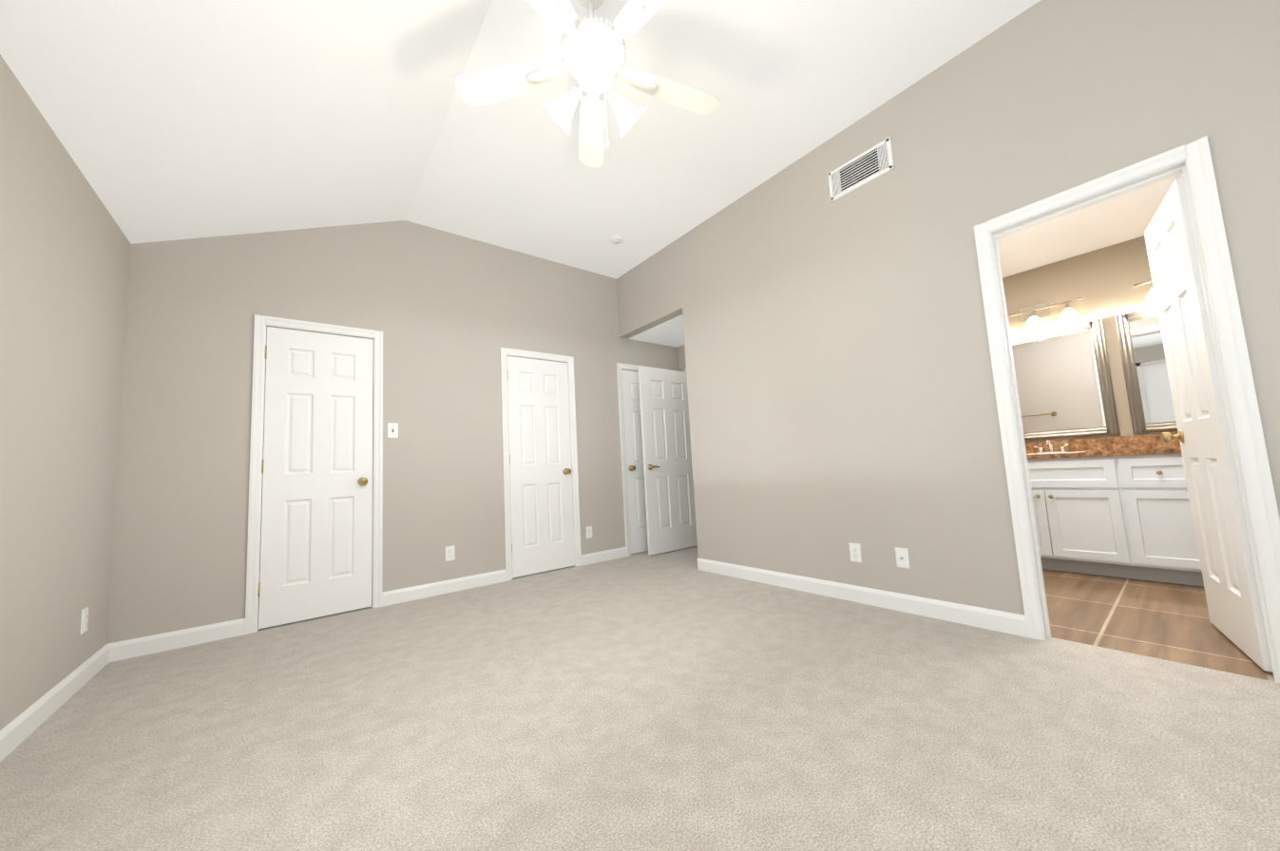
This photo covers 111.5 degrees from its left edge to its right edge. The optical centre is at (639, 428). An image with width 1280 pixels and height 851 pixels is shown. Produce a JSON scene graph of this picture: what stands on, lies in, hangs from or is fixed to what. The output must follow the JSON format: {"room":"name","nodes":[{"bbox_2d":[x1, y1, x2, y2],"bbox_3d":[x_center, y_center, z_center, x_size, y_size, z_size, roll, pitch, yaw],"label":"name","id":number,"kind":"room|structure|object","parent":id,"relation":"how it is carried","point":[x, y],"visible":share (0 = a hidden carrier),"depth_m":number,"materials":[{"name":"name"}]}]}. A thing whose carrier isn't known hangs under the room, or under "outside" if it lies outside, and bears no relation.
{"room":"empty bedroom","nodes":[
{"label":"empty bedroom","id":0,"kind":"room"},
{"bbox_2d":[0,54,131,730],"bbox_3d":[-1.610,-0.168,0.622,0.120,2.440,4.800,1,-7,-38],"label":"wall","id":1,"kind":"structure","parent":0,"point":[65,251],"depth_m":1.85,"materials":[{"name":"beige paint"}]},
{"bbox_2d":[0,642,114,762],"bbox_3d":[-1.495,0.996,0.553,0.014,0.100,4.800,1,-7,-38],"label":"baseboard","id":2,"kind":"structure","parent":1,"relation":"attached to","point":[20,729],"depth_m":1.85,"materials":[{"name":"white wood"}]},
{"bbox_2d":[80,607,88,634],"bbox_3d":[-2.757,0.954,2.164,0.008,0.115,0.070,1,-7,-38],"label":"electrical outlet","id":3,"kind":"object","parent":1,"relation":"attached to","point":[84,620],"visible":1,"depth_m":2.15,"materials":[{"name":"white plastic"}]},
{"bbox_2d":[106,220,678,644],"bbox_3d":[-1.309,-0.186,4.005,4.760,3.080,0.120,1,-7,-38],"label":"wall","id":4,"kind":"structure","parent":0,"point":[447,314],"depth_m":3.36,"materials":[{"name":"beige paint"}]},
{"bbox_2d":[114,618,245,661],"bbox_3d":[-2.730,1.256,2.607,0.545,0.100,0.014,1,-7,-38],"label":"baseboard","id":5,"kind":"structure","parent":4,"relation":"attached to","point":[176,640],"depth_m":2.59,"materials":[{"name":"white wood"}]},
{"bbox_2d":[245,314,382,634],"bbox_3d":[-2.306,0.280,3.147,0.758,2.097,0.138,1,-7,-38],"label":"door frame","id":6,"kind":"structure","parent":4,"relation":"attached to","point":[262,323],"depth_m":2.99,"materials":[{"name":"white wood"}]},
{"bbox_2d":[257,326,373,629],"bbox_3d":[-2.292,0.305,3.120,0.640,2.018,0.171,1,-7,-38],"label":"closet door","id":7,"kind":"structure","parent":4,"relation":"in","point":[316,530],"depth_m":3.09,"materials":[{"name":"white painted wood"},{"name":"antique brass"}]},
{"bbox_2d":[387,422,398,438],"bbox_3d":[-1.930,0.014,3.402,0.070,0.115,0.018,1,-7,-38],"label":"light switch","id":8,"kind":"object","parent":4,"relation":"attached to","point":[392,429],"visible":1,"depth_m":3.40,"materials":[{"name":"white plastic"}]},
{"bbox_2d":[382,569,506,607],"bbox_3d":[-1.548,1.281,3.531,0.942,0.100,0.014,1,-7,-38],"label":"baseboard","id":9,"kind":"structure","parent":4,"relation":"attached to","point":[390,598],"depth_m":3.49,"materials":[{"name":"white wood"}]},
{"bbox_2d":[445,545,455,561],"bbox_3d":[-1.554,1.023,3.565,0.070,0.115,0.008,1,-7,-38],"label":"electrical outlet","id":10,"kind":"object","parent":4,"relation":"attached to","point":[449,553],"visible":1,"depth_m":3.56,"materials":[{"name":"white plastic"}]},
{"bbox_2d":[506,356,574,577],"bbox_3d":[-0.952,0.332,4.167,0.640,2.018,0.171,1,-7,-38],"label":"closet door","id":11,"kind":"structure","parent":4,"relation":"in","point":[541,500],"depth_m":4.14,"materials":[{"name":"white painted wood"},{"name":"antique brass"}]},
{"bbox_2d":[499,347,581,581],"bbox_3d":[-0.967,0.308,4.194,0.758,2.097,0.138,1,-7,-38],"label":"door frame","id":12,"kind":"structure","parent":4,"relation":"attached to","point":[514,353],"depth_m":4.18,"materials":[{"name":"white wood"}]},
{"bbox_2d":[585,526,592,538],"bbox_3d":[-0.511,1.044,4.380,0.070,0.115,0.008,1,-7,-38],"label":"electrical outlet","id":13,"kind":"object","parent":4,"relation":"attached to","point":[588,532],"visible":1,"depth_m":4.38,"materials":[{"name":"white plastic"}]},
{"bbox_2d":[581,547,627,566],"bbox_3d":[-0.363,1.305,4.457,0.550,0.100,0.014,1,-7,-38],"label":"baseboard","id":14,"kind":"structure","parent":4,"relation":"attached to","point":[598,557],"depth_m":4.44,"materials":[{"name":"white wood"}]},
{"bbox_2d":[621,369,648,554],"bbox_3d":[0.082,0.354,4.975,0.630,2.018,0.171,1,-7,-38],"label":"closet door","id":15,"kind":"structure","parent":4,"relation":"in","point":[637,510],"depth_m":4.84,"materials":[{"name":"white wood"}]},
{"bbox_2d":[616,362,665,556],"bbox_3d":[0.064,0.329,4.999,0.758,2.097,0.138,1,-7,-38],"label":"door frame","id":16,"kind":"structure","parent":4,"relation":"attached to","point":[626,367],"depth_m":4.74,"materials":[{"name":"white wood"}]},
{"bbox_2d":[0,0,1183,279],"bbox_3d":[0.710,-1.727,2.462,5.990,0.760,5.340,1,-7,-38],"label":"ceiling","id":17,"kind":"structure","parent":0,"point":[171,120],"depth_m":2.36,"materials":[{"name":"white paint"}]},
{"bbox_2d":[455,0,720,167],"bbox_3d":[-0.166,-1.603,1.901,1.258,0.780,1.236,1,-7,-38],"label":"ceiling fan","id":18,"kind":"object","parent":17,"relation":"hanging from","point":[593,52],"visible":1,"depth_m":1.95,"materials":[{"name":"white"}]},
{"bbox_2d":[610,234,623,244],"bbox_3d":[-0.217,-1.766,4.079,0.128,0.040,0.128,1,-7,-38],"label":"smoke detector","id":19,"kind":"object","parent":17,"relation":"attached to","point":[616,238],"visible":1,"depth_m":4.05,"materials":[{"name":"white plastic"}]},
{"bbox_2d":[0,545,1279,850],"bbox_3d":[0.726,1.141,2.275,5.880,0.100,5.040,1,-7,-38],"label":"floor carpet","id":20,"kind":"object","parent":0,"point":[661,701],"visible":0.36,"depth_m":1.49,"materials":[{"name":"beige carpet"}]},
{"bbox_2d":[628,314,684,347],"bbox_3d":[0.963,-1.111,5.184,2.000,0.100,1.260,1,-7,-38],"label":"ceiling","id":21,"kind":"structure","parent":0,"point":[670,333],"depth_m":4.87,"materials":[{"name":"white paint"}]},
{"bbox_2d":[677,344,686,371],"bbox_3d":[0.884,0.079,4.960,0.120,2.500,1.020,1,-7,-38],"label":"wall","id":22,"kind":"structure","parent":0,"point":[681,358],"depth_m":5.36,"materials":[{"name":"beige paint"}]},
{"bbox_2d":[616,0,1279,615],"bbox_3d":[1.335,-0.425,2.967,0.120,3.080,4.800,1,-7,-38],"label":"wall","id":23,"kind":"structure","parent":0,"point":[839,378],"depth_m":2.50,"materials":[{"name":"beige paint"}]},
{"bbox_2d":[638,365,697,555],"bbox_3d":[0.343,0.332,4.891,0.760,2.018,0.123,1,-7,-38],"label":"door leaf","id":24,"kind":"structure","parent":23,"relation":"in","point":[671,525],"depth_m":4.83,"materials":[{"name":"white wood"}]},
{"bbox_2d":[848,542,861,562],"bbox_3d":[1.375,0.792,2.780,0.008,0.115,0.070,1,-7,-38],"label":"electrical outlet","id":25,"kind":"object","parent":23,"relation":"attached to","point":[855,552],"visible":1,"depth_m":2.78,"materials":[{"name":"white plastic"}]},
{"bbox_2d":[827,136,894,202],"bbox_3d":[1.407,-1.657,2.801,0.010,0.205,0.400,1,-7,-38],"label":"air vent","id":26,"kind":"object","parent":23,"relation":"in","point":[871,163],"visible":1,"depth_m":2.79,"materials":[{"name":"grey metal"}]},
{"bbox_2d":[697,557,1027,637],"bbox_3d":[1.195,1.084,2.998,0.014,0.100,2.244,1,-7,-38],"label":"baseboard","id":27,"kind":"structure","parent":23,"relation":"attached to","point":[1006,622],"depth_m":2.63,"materials":[{"name":"white wood"}]},
{"bbox_2d":[895,547,910,569],"bbox_3d":[1.542,0.763,2.562,0.014,0.115,0.070,1,-7,-38],"label":"wall jack","id":28,"kind":"object","parent":23,"relation":"attached to","point":[902,558],"visible":1,"depth_m":2.56,"materials":[{"name":"white plastic"}]},
{"bbox_2d":[973,135,1279,684],"bbox_3d":[2.115,-0.068,1.959,0.156,2.097,0.758,1,-7,-38],"label":"door frame","id":29,"kind":"structure","parent":23,"relation":"attached to","point":[1192,162],"depth_m":1.75,"materials":[{"name":"white wood"}]},
{"bbox_2d":[1144,175,1272,671],"bbox_3d":[2.569,-0.061,1.997,0.171,2.018,0.630,-8,-7,41],"label":"door leaf","id":30,"kind":"structure","parent":23,"relation":"in","point":[1203,437],"depth_m":1.93,"materials":[{"name":"white painted wood"},{"name":"antique brass"}]},
{"bbox_2d":[1002,235,1178,442],"bbox_3d":[3.748,-0.251,3.301,0.120,2.540,3.240,1,-7,-38],"label":"wall","id":31,"kind":"structure","parent":0,"point":[1102,280],"depth_m":3.41,"materials":[{"name":"beige paint"}]},
{"bbox_2d":[1007,296,1086,336],"bbox_3d":[3.303,-0.938,3.660,0.163,0.218,0.640,1,-7,-38],"label":"sconce","id":32,"kind":"object","parent":31,"relation":"attached to","point":[1031,315],"visible":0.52,"depth_m":3.62,"materials":[{"name":"white glass"}]},
{"bbox_2d":[1011,319,1120,440],"bbox_3d":[3.401,-0.367,3.626,0.032,0.900,0.710,1,-7,-38],"label":"mirror","id":33,"kind":"object","parent":31,"relation":"attached to","point":[1064,385],"visible":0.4,"depth_m":3.55,"materials":[{"name":"silver metal"}]},
{"bbox_2d":[1025,433,1180,452],"bbox_3d":[3.710,0.101,3.224,0.021,0.100,2.996,1,-7,-38],"label":"backsplash","id":34,"kind":"structure","parent":31,"relation":"attached to","point":[1095,445],"depth_m":3.37,"materials":[{"name":"brown stone"}]},
{"bbox_2d":[1131,280,1156,306],"bbox_3d":[3.843,-1.032,2.971,0.163,0.218,0.640,1,-7,-38],"label":"sconce","id":35,"kind":"object","parent":31,"relation":"attached to","point":[1150,300],"visible":0.02,"depth_m":3.15,"materials":[{"name":"white glass"}]},
{"bbox_2d":[1114,307,1177,433],"bbox_3d":[3.879,-0.451,3.016,0.032,0.900,0.710,1,-7,-38],"label":"mirror","id":36,"kind":"object","parent":31,"relation":"attached to","point":[1148,388],"visible":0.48,"depth_m":3.21,"materials":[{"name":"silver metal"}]},
{"bbox_2d":[1042,569,1274,681],"bbox_3d":[3.011,1.045,2.546,2.170,0.100,3.240,1,-7,-38],"label":"floor","id":37,"kind":"structure","parent":0,"point":[1163,620],"depth_m":2.25,"materials":[{"name":"brown tile"}]},
{"bbox_2d":[1027,452,1203,586],"bbox_3d":[3.509,0.593,2.999,0.600,0.830,2.996,1,-7,-38],"label":"bathroom vanity","id":38,"kind":"object","parent":37,"relation":"on","point":[1116,506],"depth_m":2.95,"materials":[{"name":"white wood"}]},
{"bbox_2d":[1026,448,1181,456],"bbox_3d":[3.494,0.163,3.046,0.579,0.035,2.996,1,-7,-38],"label":"countertop","id":39,"kind":"structure","parent":38,"relation":"on","point":[1107,450],"depth_m":3.05,"materials":[{"name":"stone"}]}
]}

